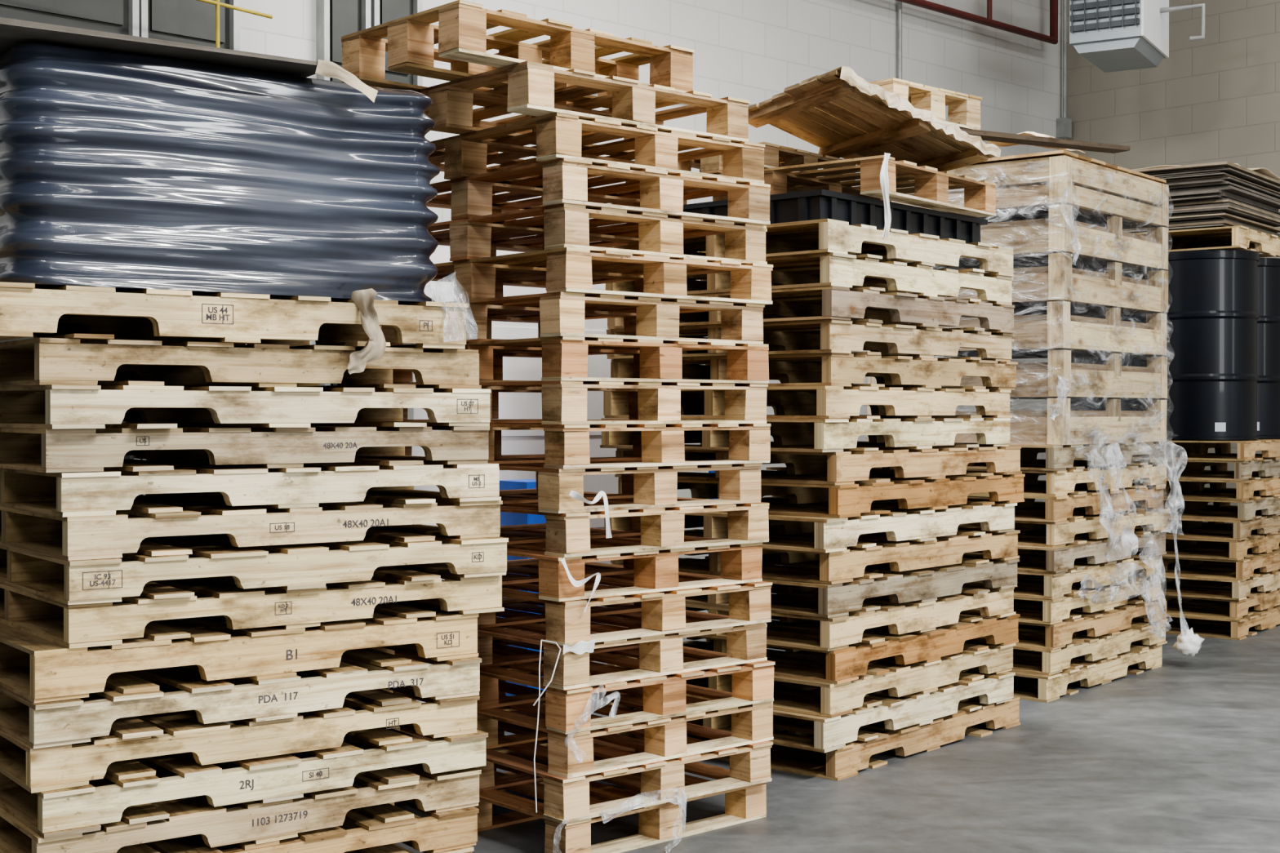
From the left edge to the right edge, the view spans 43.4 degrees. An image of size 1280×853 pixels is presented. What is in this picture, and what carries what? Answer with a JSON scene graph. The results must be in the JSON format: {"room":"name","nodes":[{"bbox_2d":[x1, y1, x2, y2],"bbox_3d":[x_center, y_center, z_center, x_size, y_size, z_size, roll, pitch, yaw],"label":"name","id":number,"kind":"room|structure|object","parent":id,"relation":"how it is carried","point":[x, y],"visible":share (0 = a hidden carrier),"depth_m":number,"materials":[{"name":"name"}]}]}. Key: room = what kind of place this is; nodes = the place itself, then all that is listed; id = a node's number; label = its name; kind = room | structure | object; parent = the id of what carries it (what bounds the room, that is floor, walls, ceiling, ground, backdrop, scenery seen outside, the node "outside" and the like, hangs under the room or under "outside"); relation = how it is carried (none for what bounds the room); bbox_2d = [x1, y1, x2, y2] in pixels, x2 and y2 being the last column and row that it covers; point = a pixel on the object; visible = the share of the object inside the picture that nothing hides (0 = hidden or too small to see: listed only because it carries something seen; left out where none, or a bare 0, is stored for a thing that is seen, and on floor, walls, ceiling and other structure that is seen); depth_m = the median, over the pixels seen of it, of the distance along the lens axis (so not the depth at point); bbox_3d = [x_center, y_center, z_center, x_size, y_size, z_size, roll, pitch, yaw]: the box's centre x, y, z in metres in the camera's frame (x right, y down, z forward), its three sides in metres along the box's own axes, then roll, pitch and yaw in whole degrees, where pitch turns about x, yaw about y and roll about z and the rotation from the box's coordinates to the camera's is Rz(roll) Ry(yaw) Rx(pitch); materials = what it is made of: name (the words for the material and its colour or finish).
{"room":"warehouse","nodes":[
{"label":"warehouse","id":0,"kind":"room"},
{"bbox_2d":[240,0,1066,613],"bbox_3d":[-3.657,-1.902,5.744,18.510,6.200,0.201,0,1,-43],"label":"wall","id":1,"kind":"structure","parent":0,"point":[753,51],"depth_m":9.94,"materials":[{"name":"paint"}]},
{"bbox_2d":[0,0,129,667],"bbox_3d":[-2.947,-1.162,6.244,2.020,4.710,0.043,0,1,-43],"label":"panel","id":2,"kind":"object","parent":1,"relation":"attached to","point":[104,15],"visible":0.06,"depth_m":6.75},
{"bbox_2d":[147,0,229,48],"bbox_3d":[-2.007,-1.170,7.120,0.410,4.710,0.043,0,1,-43],"label":"panel","id":3,"kind":"object","parent":1,"relation":"attached to","point":[186,21],"visible":0.05,"depth_m":7.10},
{"bbox_2d":[329,0,360,385],"bbox_3d":[-1.419,-1.175,7.669,0.200,4.710,0.043,0,1,-43],"label":"panel","id":4,"kind":"object","parent":1,"relation":"attached to","point":[344,15],"visible":0.05,"depth_m":7.63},
{"bbox_2d":[225,618,1279,852],"bbox_3d":[0.000,1.264,4.012,28.000,0.100,24.000,0,1,0],"label":"floor","id":5,"kind":"structure","parent":0,"point":[1182,755],"depth_m":5.37,"materials":[{"name":"concrete"}]},
{"bbox_2d":[147,819,474,852],"bbox_3d":[-1.203,1.161,4.317,1.151,0.100,1.020,0,1,-36],"label":"wooden pallet","id":6,"kind":"object","parent":5,"relation":"on","point":[468,849],"visible":0.04,"depth_m":4.24,"materials":[{"name":"brown wood"}]},
{"bbox_2d":[144,780,479,852],"bbox_3d":[-1.188,1.062,4.330,1.151,0.100,1.023,0,1,-36],"label":"wooden pallet","id":7,"kind":"object","parent":6,"relation":"on","point":[452,829],"visible":0.23,"depth_m":4.11,"materials":[{"name":"brown wood"}]},
{"bbox_2d":[0,723,481,852],"bbox_3d":[-1.187,0.962,4.335,1.151,0.100,1.022,0,1,-37],"label":"wooden pallet","id":8,"kind":"object","parent":7,"relation":"on","point":[255,822],"visible":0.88,"depth_m":3.94,"materials":[{"name":"brown wood"}]},
{"bbox_2d":[0,720,488,839],"bbox_3d":[-1.168,0.863,4.331,1.151,0.100,1.021,0,1,-36],"label":"wooden pallet","id":9,"kind":"object","parent":8,"relation":"on","point":[56,813],"visible":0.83,"depth_m":3.90,"materials":[{"name":"brown wood"}]},
{"bbox_2d":[0,683,479,793],"bbox_3d":[-1.191,0.763,4.332,1.151,0.100,1.024,0,1,-36],"label":"wooden pallet","id":10,"kind":"object","parent":9,"relation":"on","point":[68,766],"visible":0.57,"depth_m":3.90,"materials":[{"name":"brown wood"}]},
{"bbox_2d":[0,628,481,749],"bbox_3d":[-1.184,0.664,4.327,1.151,0.100,1.022,0,1,-36],"label":"wooden pallet","id":11,"kind":"object","parent":10,"relation":"on","point":[73,721],"visible":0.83,"depth_m":3.91,"materials":[{"name":"brown wood"}]},
{"bbox_2d":[0,587,478,703],"bbox_3d":[-1.194,0.555,4.341,1.151,0.118,1.021,0,1,-37],"label":"wooden pallet","id":12,"kind":"object","parent":11,"relation":"on","point":[56,672],"visible":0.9,"depth_m":3.92,"materials":[{"name":"brown wood"}]},
{"bbox_2d":[0,565,504,648],"bbox_3d":[-1.130,0.447,4.381,1.151,0.100,1.019,0,1,-37],"label":"wooden pallet","id":13,"kind":"object","parent":12,"relation":"on","point":[105,624],"visible":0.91,"depth_m":3.98,"materials":[{"name":"brown wood"}]},
{"bbox_2d":[0,528,508,604],"bbox_3d":[-1.114,0.347,4.361,1.151,0.100,1.015,0,1,-36],"label":"wooden pallet","id":14,"kind":"object","parent":13,"relation":"on","point":[313,565],"visible":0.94,"depth_m":3.98,"materials":[{"name":"brown wood"}]},
{"bbox_2d":[0,493,502,560],"bbox_3d":[-1.134,0.247,4.370,1.151,0.100,1.018,0,1,-37],"label":"wooden pallet","id":15,"kind":"object","parent":14,"relation":"on","point":[108,536],"visible":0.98,"depth_m":3.99,"materials":[{"name":"brown wood"}]},
{"bbox_2d":[0,458,501,517],"bbox_3d":[-1.135,0.148,4.370,1.152,0.100,1.022,0,1,-36],"label":"wooden pallet","id":16,"kind":"object","parent":15,"relation":"on","point":[102,493],"visible":0.97,"depth_m":3.98,"materials":[{"name":"brown wood"}]},
{"bbox_2d":[0,425,489,472],"bbox_3d":[-1.163,0.049,4.362,1.151,0.100,1.023,0,1,-36],"label":"wooden pallet","id":17,"kind":"object","parent":16,"relation":"on","point":[34,450],"visible":0.99,"depth_m":3.97,"materials":[{"name":"brown wood"}]},
{"bbox_2d":[0,384,490,428],"bbox_3d":[-1.158,-0.051,4.335,1.151,0.100,1.023,0,1,-37],"label":"wooden pallet","id":18,"kind":"object","parent":17,"relation":"on","point":[47,406],"visible":1,"depth_m":3.96,"materials":[{"name":"brown wood"}]},
{"bbox_2d":[0,337,481,389],"bbox_3d":[-1.189,-0.153,4.350,1.150,0.106,1.024,0,1,-37],"label":"wooden pallet","id":19,"kind":"object","parent":18,"relation":"on","point":[39,361],"visible":0.86,"depth_m":3.96,"materials":[{"name":"brown wood"}]},
{"bbox_2d":[0,281,468,350],"bbox_3d":[-1.252,-0.264,4.257,1.241,0.119,1.021,0,1,-36],"label":"wooden pallet","id":20,"kind":"object","parent":19,"relation":"on","point":[85,313],"visible":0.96,"depth_m":3.88,"materials":[{"name":"brown wood"}]},
{"bbox_2d":[0,17,477,373],"bbox_3d":[-1.232,-0.517,4.228,1.282,0.772,1.063,0,1,-36],"label":"load","id":21,"kind":"object","parent":20,"relation":"on","point":[128,163],"visible":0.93,"depth_m":3.83,"materials":[{"name":"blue plastic"}]},
{"bbox_2d":[405,230,618,702],"bbox_3d":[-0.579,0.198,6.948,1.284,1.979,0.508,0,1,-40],"label":"wall","id":22,"kind":"structure","parent":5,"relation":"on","point":[512,406],"depth_m":6.71,"materials":[{"name":"paint"}]},
{"bbox_2d":[394,738,766,852],"bbox_3d":[-0.242,1.144,5.056,0.804,0.122,1.013,0,1,-42],"label":"pallet","id":23,"kind":"object","parent":5,"relation":"on","point":[657,824],"visible":0.29,"depth_m":4.77,"materials":[{"name":"brown wood"}]},
{"bbox_2d":[400,710,773,823],"bbox_3d":[-0.225,1.022,5.036,0.803,0.122,1.013,0,1,-40],"label":"pallet","id":24,"kind":"object","parent":23,"relation":"on","point":[566,801],"visible":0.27,"depth_m":4.73,"materials":[{"name":"brown wood"}]},
{"bbox_2d":[392,672,773,778],"bbox_3d":[-0.220,0.901,5.052,0.802,0.122,1.018,0,1,-41],"label":"pallet","id":25,"kind":"object","parent":24,"relation":"on","point":[665,739],"visible":0.38,"depth_m":4.74,"materials":[{"name":"brown wood"}]},
{"bbox_2d":[394,631,775,734],"bbox_3d":[-0.217,0.779,5.046,0.803,0.122,1.012,0,1,-40],"label":"pallet","id":26,"kind":"object","parent":25,"relation":"on","point":[753,683],"visible":0.48,"depth_m":4.76,"materials":[{"name":"brown wood"}]},
{"bbox_2d":[394,600,767,690],"bbox_3d":[-0.241,0.658,5.054,0.803,0.122,1.012,0,1,-41],"label":"pallet","id":27,"kind":"object","parent":26,"relation":"on","point":[659,655],"visible":0.46,"depth_m":4.76,"materials":[{"name":"brown wood"}]},
{"bbox_2d":[441,562,772,645],"bbox_3d":[-0.227,0.536,5.039,0.803,0.122,1.014,0,1,-41],"label":"pallet","id":28,"kind":"object","parent":27,"relation":"on","point":[566,623],"visible":0.44,"depth_m":4.74,"materials":[{"name":"brown wood"}]},
{"bbox_2d":[441,528,762,601],"bbox_3d":[-0.255,0.415,5.039,0.804,0.122,1.007,0,1,-42],"label":"pallet","id":29,"kind":"object","parent":28,"relation":"on","point":[657,571],"visible":0.54,"depth_m":4.70,"materials":[{"name":"brown wood"}]},
{"bbox_2d":[437,491,769,557],"bbox_3d":[-0.234,0.293,5.044,0.803,0.122,1.017,0,1,-41],"label":"pallet","id":30,"kind":"object","parent":29,"relation":"on","point":[568,535],"visible":0.49,"depth_m":4.68,"materials":[{"name":"brown wood"}]},
{"bbox_2d":[443,457,762,513],"bbox_3d":[-0.262,0.172,5.038,0.803,0.122,1.018,0,1,-42],"label":"pallet","id":31,"kind":"object","parent":30,"relation":"on","point":[655,486],"visible":0.52,"depth_m":4.68,"materials":[{"name":"brown wood"}]},
{"bbox_2d":[404,422,770,469],"bbox_3d":[-0.231,0.051,5.036,0.803,0.122,1.012,0,1,-41],"label":"pallet","id":32,"kind":"object","parent":31,"relation":"on","point":[566,446],"visible":0.63,"depth_m":4.67,"materials":[{"name":"brown wood"}]},
{"bbox_2d":[403,380,768,424],"bbox_3d":[-0.242,-0.071,5.050,0.802,0.122,1.014,0,1,-41],"label":"pallet","id":33,"kind":"object","parent":32,"relation":"on","point":[563,402],"visible":0.73,"depth_m":4.69,"materials":[{"name":"brown wood"}]},
{"bbox_2d":[392,336,768,384],"bbox_3d":[-0.233,-0.193,5.049,0.803,0.122,1.018,0,1,-40],"label":"pallet","id":34,"kind":"object","parent":33,"relation":"on","point":[563,357],"visible":0.72,"depth_m":4.71,"materials":[{"name":"brown wood"}]},
{"bbox_2d":[381,291,764,345],"bbox_3d":[-0.254,-0.314,5.036,0.804,0.122,1.014,0,1,-42],"label":"pallet","id":35,"kind":"object","parent":34,"relation":"on","point":[560,313],"visible":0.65,"depth_m":4.72,"materials":[{"name":"brown wood"}]},
{"bbox_2d":[431,247,773,304],"bbox_3d":[-0.221,-0.435,5.031,0.804,0.122,1.010,0,1,-41],"label":"pallet","id":36,"kind":"object","parent":35,"relation":"on","point":[564,269],"visible":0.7,"depth_m":4.75,"materials":[{"name":"brown wood"}]},
{"bbox_2d":[427,203,767,264],"bbox_3d":[-0.242,-0.557,5.040,0.804,0.122,1.016,0,1,-42],"label":"pallet","id":37,"kind":"object","parent":36,"relation":"on","point":[565,224],"visible":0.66,"depth_m":4.77,"materials":[{"name":"brown wood"}]},
{"bbox_2d":[426,157,770,244],"bbox_3d":[-0.232,-0.678,5.026,0.802,0.122,1.017,0,1,-40],"label":"pallet","id":38,"kind":"object","parent":37,"relation":"on","point":[563,180],"visible":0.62,"depth_m":4.75,"materials":[{"name":"brown wood"}]},
{"bbox_2d":[428,112,764,208],"bbox_3d":[-0.250,-0.800,5.010,0.802,0.122,1.009,0,1,-41],"label":"pallet","id":39,"kind":"object","parent":38,"relation":"on","point":[557,135],"visible":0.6,"depth_m":4.74,"materials":[{"name":"brown wood"}]},
{"bbox_2d":[413,60,750,164],"bbox_3d":[-0.269,-0.922,4.896,0.842,0.125,0.866,0,1,-41],"label":"pallet","id":40,"kind":"object","parent":39,"relation":"on","point":[530,91],"visible":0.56,"depth_m":4.62,"materials":[{"name":"brown wood"}]},
{"bbox_2d":[341,0,694,108],"bbox_3d":[-0.349,-1.050,4.688,0.863,0.135,0.578,0,1,-43],"label":"pallet","id":41,"kind":"object","parent":40,"relation":"on","point":[460,35],"visible":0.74,"depth_m":4.50,"materials":[{"name":"brown wood"}]},
{"bbox_2d":[533,490,686,852],"bbox_3d":[-0.061,0.694,4.462,0.491,1.041,0.129,0,1,-25],"label":"strap","id":42,"kind":"object","parent":27,"relation":"hanging from","point":[580,647],"visible":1,"depth_m":4.44,"materials":[{"name":"white"}]},
{"bbox_2d":[619,696,1020,781],"bbox_3d":[0.714,1.138,6.263,1.022,0.112,1.302,0,1,41],"label":"wooden pallet","id":43,"kind":"object","parent":5,"relation":"on","point":[842,763],"visible":0.41,"depth_m":5.83,"materials":[{"name":"brown wood"}]},
{"bbox_2d":[601,651,1015,753],"bbox_3d":[0.670,1.027,6.183,1.024,0.112,1.301,0,1,42],"label":"wooden pallet","id":44,"kind":"object","parent":43,"relation":"on","point":[830,734],"visible":0.33,"depth_m":5.76,"materials":[{"name":"brown wood"}]},
{"bbox_2d":[607,639,1016,717],"bbox_3d":[0.681,0.915,6.210,1.023,0.112,1.301,0,1,40],"label":"wooden pallet","id":45,"kind":"object","parent":44,"relation":"on","point":[921,677],"visible":0.45,"depth_m":5.80,"materials":[{"name":"brown wood"}]},
{"bbox_2d":[629,613,1020,684],"bbox_3d":[0.703,0.804,6.222,1.024,0.112,1.302,0,1,41],"label":"wooden pallet","id":46,"kind":"object","parent":45,"relation":"on","point":[842,665],"visible":0.42,"depth_m":5.82,"materials":[{"name":"brown wood"}]},
{"bbox_2d":[608,586,1016,651],"bbox_3d":[0.682,0.692,6.207,1.020,0.112,1.301,0,1,41],"label":"wooden pallet","id":47,"kind":"object","parent":46,"relation":"on","point":[840,632],"visible":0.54,"depth_m":5.79,"materials":[{"name":"brown wood"}]},
{"bbox_2d":[608,552,1019,617],"bbox_3d":[0.690,0.581,6.204,1.020,0.112,1.301,0,1,42],"label":"wooden pallet","id":48,"kind":"object","parent":47,"relation":"on","point":[924,584],"visible":0.5,"depth_m":5.82,"materials":[{"name":"brown wood"}]},
{"bbox_2d":[610,524,1020,584],"bbox_3d":[0.695,0.469,6.226,1.023,0.112,1.302,0,1,42],"label":"wooden pallet","id":49,"kind":"object","parent":48,"relation":"on","point":[840,566],"visible":0.5,"depth_m":5.84,"materials":[{"name":"brown wood"}]},
{"bbox_2d":[604,496,1017,552],"bbox_3d":[0.674,0.358,6.179,1.021,0.112,1.301,0,1,42],"label":"wooden pallet","id":50,"kind":"object","parent":49,"relation":"on","point":[831,534],"visible":0.54,"depth_m":5.81,"materials":[{"name":"brown wood"}]},
{"bbox_2d":[617,470,1025,518],"bbox_3d":[0.724,0.246,6.237,1.014,0.112,1.302,0,1,41],"label":"wooden pallet","id":51,"kind":"object","parent":50,"relation":"on","point":[846,500],"visible":0.71,"depth_m":5.92,"materials":[{"name":"brown wood"}]},
{"bbox_2d":[614,445,1022,484],"bbox_3d":[0.712,0.135,6.239,1.021,0.112,1.301,0,1,41],"label":"wooden pallet","id":52,"kind":"object","parent":51,"relation":"on","point":[845,467],"visible":0.66,"depth_m":5.92,"materials":[{"name":"brown wood"}]},
{"bbox_2d":[600,417,1010,452],"bbox_3d":[0.660,0.024,6.180,1.019,0.112,1.301,0,1,41],"label":"wooden pallet","id":53,"kind":"object","parent":52,"relation":"on","point":[795,435],"visible":0.74,"depth_m":5.89,"materials":[{"name":"brown wood"}]},
{"bbox_2d":[603,386,1012,418],"bbox_3d":[0.667,-0.088,6.203,1.020,0.112,1.301,0,1,40],"label":"wooden pallet","id":54,"kind":"object","parent":53,"relation":"on","point":[786,402],"visible":0.77,"depth_m":5.94,"materials":[{"name":"brown wood"}]},
{"bbox_2d":[610,352,1017,390],"bbox_3d":[0.695,-0.200,6.230,1.023,0.112,1.302,0,1,41],"label":"wooden pallet","id":55,"kind":"object","parent":54,"relation":"on","point":[826,369],"visible":0.62,"depth_m":5.95,"materials":[{"name":"brown wood"}]},
{"bbox_2d":[606,319,1014,361],"bbox_3d":[0.678,-0.311,6.214,1.024,0.112,1.301,0,1,40],"label":"wooden pallet","id":56,"kind":"object","parent":55,"relation":"on","point":[829,335],"visible":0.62,"depth_m":5.88,"materials":[{"name":"brown wood"}]},
{"bbox_2d":[607,285,1015,333],"bbox_3d":[0.681,-0.422,6.190,1.024,0.112,1.302,0,1,40],"label":"wooden pallet","id":57,"kind":"object","parent":56,"relation":"on","point":[824,302],"visible":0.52,"depth_m":5.86,"materials":[{"name":"brown wood"}]},
{"bbox_2d":[605,252,1013,305],"bbox_3d":[0.674,-0.534,6.192,1.024,0.112,1.302,0,1,40],"label":"wooden pallet","id":58,"kind":"object","parent":57,"relation":"on","point":[828,268],"visible":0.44,"depth_m":5.82,"materials":[{"name":"brown wood"}]},
{"bbox_2d":[608,218,1013,276],"bbox_3d":[0.673,-0.645,6.174,1.024,0.112,1.301,0,1,41],"label":"wooden pallet","id":59,"kind":"object","parent":58,"relation":"on","point":[863,241],"visible":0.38,"depth_m":5.82,"materials":[{"name":"brown wood"}]},
{"bbox_2d":[630,189,987,246],"bbox_3d":[0.640,-0.756,6.161,0.923,0.106,1.143,0,1,41],"label":"plastic tray","id":60,"kind":"object","parent":59,"relation":"on","point":[816,204],"visible":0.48,"depth_m":5.72,"materials":[{"name":"plastic"}]},
{"bbox_2d":[683,155,995,217],"bbox_3d":[0.710,-0.874,6.163,1.008,0.128,0.864,0,1,39],"label":"pallet","id":61,"kind":"object","parent":60,"relation":"on","point":[931,187],"visible":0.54,"depth_m":5.86,"materials":[{"name":"brown wood"}]},
{"bbox_2d":[676,142,855,186],"bbox_3d":[0.452,-0.985,6.189,0.515,0.090,0.602,0,1,41],"label":"pallet","id":62,"kind":"object","parent":61,"relation":"on","point":[775,155],"visible":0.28,"depth_m":5.98,"materials":[{"name":"brown wood"}]},
{"bbox_2d":[748,66,1000,182],"bbox_3d":[0.854,-1.083,5.928,1.085,0.235,0.672,0,1,-42],"label":"deck","id":63,"kind":"object","parent":62,"relation":"on","point":[837,111],"visible":0.91,"depth_m":5.82,"materials":[{"name":"brown wood"}]},
{"bbox_2d":[960,128,1130,153],"bbox_3d":[1.486,-1.143,6.379,1.152,0.020,0.092,0,1,-28],"label":"plank","id":64,"kind":"object","parent":63,"relation":"on","point":[988,135],"visible":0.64,"depth_m":6.43,"materials":[{"name":"brown wood"}]},
{"bbox_2d":[869,77,982,129],"bbox_3d":[0.961,-1.222,6.279,0.552,0.130,0.516,0,1,-43],"label":"pallet","id":65,"kind":"object","parent":64,"relation":"on","point":[963,109],"visible":0.27,"depth_m":6.12,"materials":[{"name":"brown wood"}]},
{"bbox_2d":[946,644,1162,702],"bbox_3d":[1.771,1.125,7.714,1.020,0.111,1.271,0,1,40],"label":"wooden pallet","id":66,"kind":"object","parent":5,"relation":"on","point":[1050,688],"visible":0.41,"depth_m":7.30,"materials":[{"name":"brown wood"}]},
{"bbox_2d":[956,617,1167,675],"bbox_3d":[1.800,1.014,7.748,1.024,0.111,1.272,0,1,40],"label":"wooden pallet","id":67,"kind":"object","parent":66,"relation":"on","point":[1103,646],"visible":0.4,"depth_m":7.32,"materials":[{"name":"brown wood"}]},
{"bbox_2d":[937,598,1167,649],"bbox_3d":[1.807,0.904,7.746,1.020,0.111,1.271,0,1,40],"label":"wooden pallet","id":68,"kind":"object","parent":67,"relation":"on","point":[1096,624],"visible":0.29,"depth_m":7.34,"materials":[{"name":"brown wood"}]},
{"bbox_2d":[934,570,1162,624],"bbox_3d":[1.782,0.794,7.737,1.023,0.111,1.271,0,1,39],"label":"wooden pallet","id":69,"kind":"object","parent":68,"relation":"on","point":[1056,610],"visible":0.34,"depth_m":7.34,"materials":[{"name":"brown wood"}]},
{"bbox_2d":[875,552,1161,599],"bbox_3d":[1.784,0.683,7.732,1.020,0.111,1.272,0,1,39],"label":"wooden pallet","id":70,"kind":"object","parent":69,"relation":"on","point":[1055,585],"visible":0.34,"depth_m":7.27,"materials":[{"name":"brown wood"}]},
{"bbox_2d":[950,528,1166,573],"bbox_3d":[1.798,0.573,7.722,1.024,0.112,1.272,0,1,39],"label":"wooden pallet","id":71,"kind":"object","parent":70,"relation":"on","point":[1058,559],"visible":0.34,"depth_m":7.28,"materials":[{"name":"brown wood"}]},
{"bbox_2d":[959,506,1170,547],"bbox_3d":[1.819,0.462,7.757,1.022,0.111,1.271,0,1,40],"label":"wooden pallet","id":72,"kind":"object","parent":71,"relation":"on","point":[1058,534],"visible":0.36,"depth_m":7.39,"materials":[{"name":"brown wood"}]},
{"bbox_2d":[961,484,1165,522],"bbox_3d":[1.799,0.351,7.752,1.023,0.111,1.272,0,1,39],"label":"wooden pallet","id":73,"kind":"object","parent":72,"relation":"on","point":[1057,508],"visible":0.46,"depth_m":7.37,"materials":[{"name":"brown wood"}]},
{"bbox_2d":[875,463,1166,496],"bbox_3d":[1.811,0.241,7.759,1.024,0.111,1.271,0,1,39],"label":"wooden pallet","id":74,"kind":"object","parent":73,"relation":"on","point":[1061,482],"visible":0.48,"depth_m":7.39,"materials":[{"name":"brown wood"}]},
{"bbox_2d":[966,441,1165,471],"bbox_3d":[1.807,0.130,7.753,1.017,0.111,1.271,0,1,39],"label":"wooden pallet","id":75,"kind":"object","parent":74,"relation":"on","point":[1058,457],"visible":0.38,"depth_m":7.36,"materials":[{"name":"brown wood"}]},
{"bbox_2d":[864,150,1173,459],"bbox_3d":[1.806,-0.518,7.676,1.129,1.387,1.452,0,1,39],"label":"crates","id":76,"kind":"object","parent":75,"relation":"on","point":[1064,215],"visible":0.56,"depth_m":7.28,"materials":[{"name":"brown wood"}]},
{"bbox_2d":[1078,441,1204,657],"bbox_3d":[2.316,0.590,7.487,0.212,1.066,1.152,0,1,44],"label":"film","id":77,"kind":"object","parent":76,"relation":"hanging from","point":[1189,643],"visible":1,"depth_m":7.61,"materials":[{"name":"white"}]},
{"bbox_2d":[1141,599,1279,639],"bbox_3d":[3.260,1.109,9.586,1.022,0.110,1.221,0,1,38],"label":"wooden pallet","id":78,"kind":"object","parent":5,"relation":"on","point":[1262,620],"visible":0.39,"depth_m":9.13,"materials":[{"name":"brown wood"}]},
{"bbox_2d":[1113,580,1279,619],"bbox_3d":[3.263,1.000,9.601,1.018,0.110,1.222,0,1,38],"label":"wooden pallet","id":79,"kind":"object","parent":78,"relation":"on","point":[1264,600],"visible":0.41,"depth_m":9.16,"materials":[{"name":"brown wood"}]},
{"bbox_2d":[1160,562,1279,600],"bbox_3d":[3.270,0.891,9.573,1.024,0.110,1.221,0,1,39],"label":"wooden pallet","id":80,"kind":"object","parent":79,"relation":"on","point":[1267,581],"visible":0.38,"depth_m":9.13,"materials":[{"name":"brown wood"}]},
{"bbox_2d":[1134,543,1279,580],"bbox_3d":[3.280,0.782,9.580,1.020,0.110,1.221,0,1,38],"label":"wooden pallet","id":81,"kind":"object","parent":80,"relation":"on","point":[1245,568],"visible":0.39,"depth_m":9.15,"materials":[{"name":"brown wood"}]},
{"bbox_2d":[1135,524,1279,560],"bbox_3d":[3.241,0.673,9.590,1.021,0.110,1.221,0,1,37],"label":"wooden pallet","id":82,"kind":"object","parent":81,"relation":"on","point":[1265,543],"visible":0.41,"depth_m":9.19,"materials":[{"name":"brown wood"}]},
{"bbox_2d":[1135,507,1279,540],"bbox_3d":[3.271,0.564,9.590,1.021,0.110,1.221,0,1,38],"label":"wooden pallet","id":83,"kind":"object","parent":82,"relation":"on","point":[1266,524],"visible":0.39,"depth_m":9.18,"materials":[{"name":"brown wood"}]},
{"bbox_2d":[1130,491,1279,520],"bbox_3d":[3.302,0.455,9.583,1.015,0.110,1.222,0,1,38],"label":"wooden pallet","id":84,"kind":"object","parent":83,"relation":"on","point":[1268,505],"visible":0.41,"depth_m":9.15,"materials":[{"name":"brown wood"}]},
{"bbox_2d":[1133,475,1279,501],"bbox_3d":[3.284,0.346,9.587,1.023,0.110,1.222,0,1,38],"label":"wooden pallet","id":85,"kind":"object","parent":84,"relation":"on","point":[1246,490],"visible":0.43,"depth_m":9.19,"materials":[{"name":"brown wood"}]},
{"bbox_2d":[1074,457,1279,480],"bbox_3d":[3.284,0.237,9.591,1.025,0.110,1.222,0,1,38],"label":"wooden pallet","id":86,"kind":"object","parent":85,"relation":"on","point":[1264,468],"visible":0.52,"depth_m":9.19,"materials":[{"name":"brown wood"}]},
{"bbox_2d":[1084,439,1279,461],"bbox_3d":[3.298,0.128,9.574,1.021,0.110,1.222,0,1,39],"label":"wooden pallet","id":87,"kind":"object","parent":86,"relation":"on","point":[1269,448],"visible":0.41,"depth_m":9.19,"materials":[{"name":"brown wood"}]},
{"bbox_2d":[1070,270,1152,410],"bbox_3d":[2.763,-0.458,9.577,0.586,1.060,0.586,0,1,0],"label":"drum","id":88,"kind":"object","parent":87,"relation":"on","point":[1134,361],"visible":0.02,"depth_m":9.32,"materials":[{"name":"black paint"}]},
{"bbox_2d":[1152,249,1259,440],"bbox_3d":[3.235,-0.455,9.207,0.586,1.060,0.586,0,1,0],"label":"drum","id":89,"kind":"object","parent":87,"relation":"on","point":[1212,313],"visible":0.75,"depth_m":8.95,"materials":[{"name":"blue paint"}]},
{"bbox_2d":[1132,225,1279,257],"bbox_3d":[3.227,-1.050,9.627,1.121,0.121,1.221,0,1,38],"label":"wooden pallet","id":90,"kind":"object","parent":89,"relation":"on","point":[1238,237],"visible":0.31,"depth_m":9.17,"materials":[{"name":"brown wood"}]},
{"bbox_2d":[1122,160,1279,236],"bbox_3d":[3.206,-1.291,9.570,0.974,0.354,1.149,0,1,38],"label":"flattened cardboard","id":91,"kind":"object","parent":90,"relation":"on","point":[1219,193],"visible":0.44,"depth_m":9.03,"materials":[{"name":"cardboard"}]},
{"bbox_2d":[1257,257,1279,439],"bbox_3d":[3.605,-0.459,9.680,0.586,1.060,0.586,0,1,0],"label":"drum","id":92,"kind":"object","parent":87,"relation":"on","point":[1268,268],"visible":0.2,"depth_m":9.41,"materials":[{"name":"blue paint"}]},
{"bbox_2d":[1066,0,1279,542],"bbox_3d":[7.959,-1.914,7.005,0.202,6.200,14.200,0,1,-43],"label":"wall","id":93,"kind":"structure","parent":0,"point":[1215,98],"depth_m":11.22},
{"bbox_3d":[0.000,-5.036,3.954,28.000,0.100,24.000,0,1,0],"label":"ceiling","id":94,"kind":"structure","parent":0,"visible":0},
{"bbox_2d":[896,0,1057,44],"bbox_3d":[0.395,-3.878,9.204,7.180,2.270,0.064,0,1,-43],"label":"pipe","id":95,"kind":"object","parent":94,"relation":"attached to","point":[1052,38],"visible":1,"depth_m":11.10,"materials":[{"name":"metal"}]},
{"bbox_2d":[1069,0,1205,72],"bbox_3d":[3.182,-3.683,10.181,0.731,2.680,0.752,0,1,30],"label":"heater","id":96,"kind":"object","parent":94,"relation":"hanging from","point":[1113,35],"visible":1,"depth_m":10.03,"materials":[{"name":"metal"}]},
{"bbox_2d":[1070,0,1139,32],"bbox_3d":[2.876,-2.795,9.949,0.420,0.670,0.032,0,1,30],"label":"grille","id":97,"kind":"object","parent":96,"relation":"attached to","point":[1086,15],"depth_m":9.95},
{"bbox_2d":[1072,36,1163,72],"bbox_3d":[3.064,-2.373,10.279,0.420,0.060,0.660,0,1,30],"label":"hood","id":98,"kind":"object","parent":96,"relation":"attached to","point":[1109,54],"depth_m":10.11,"materials":[{"name":"metal"}]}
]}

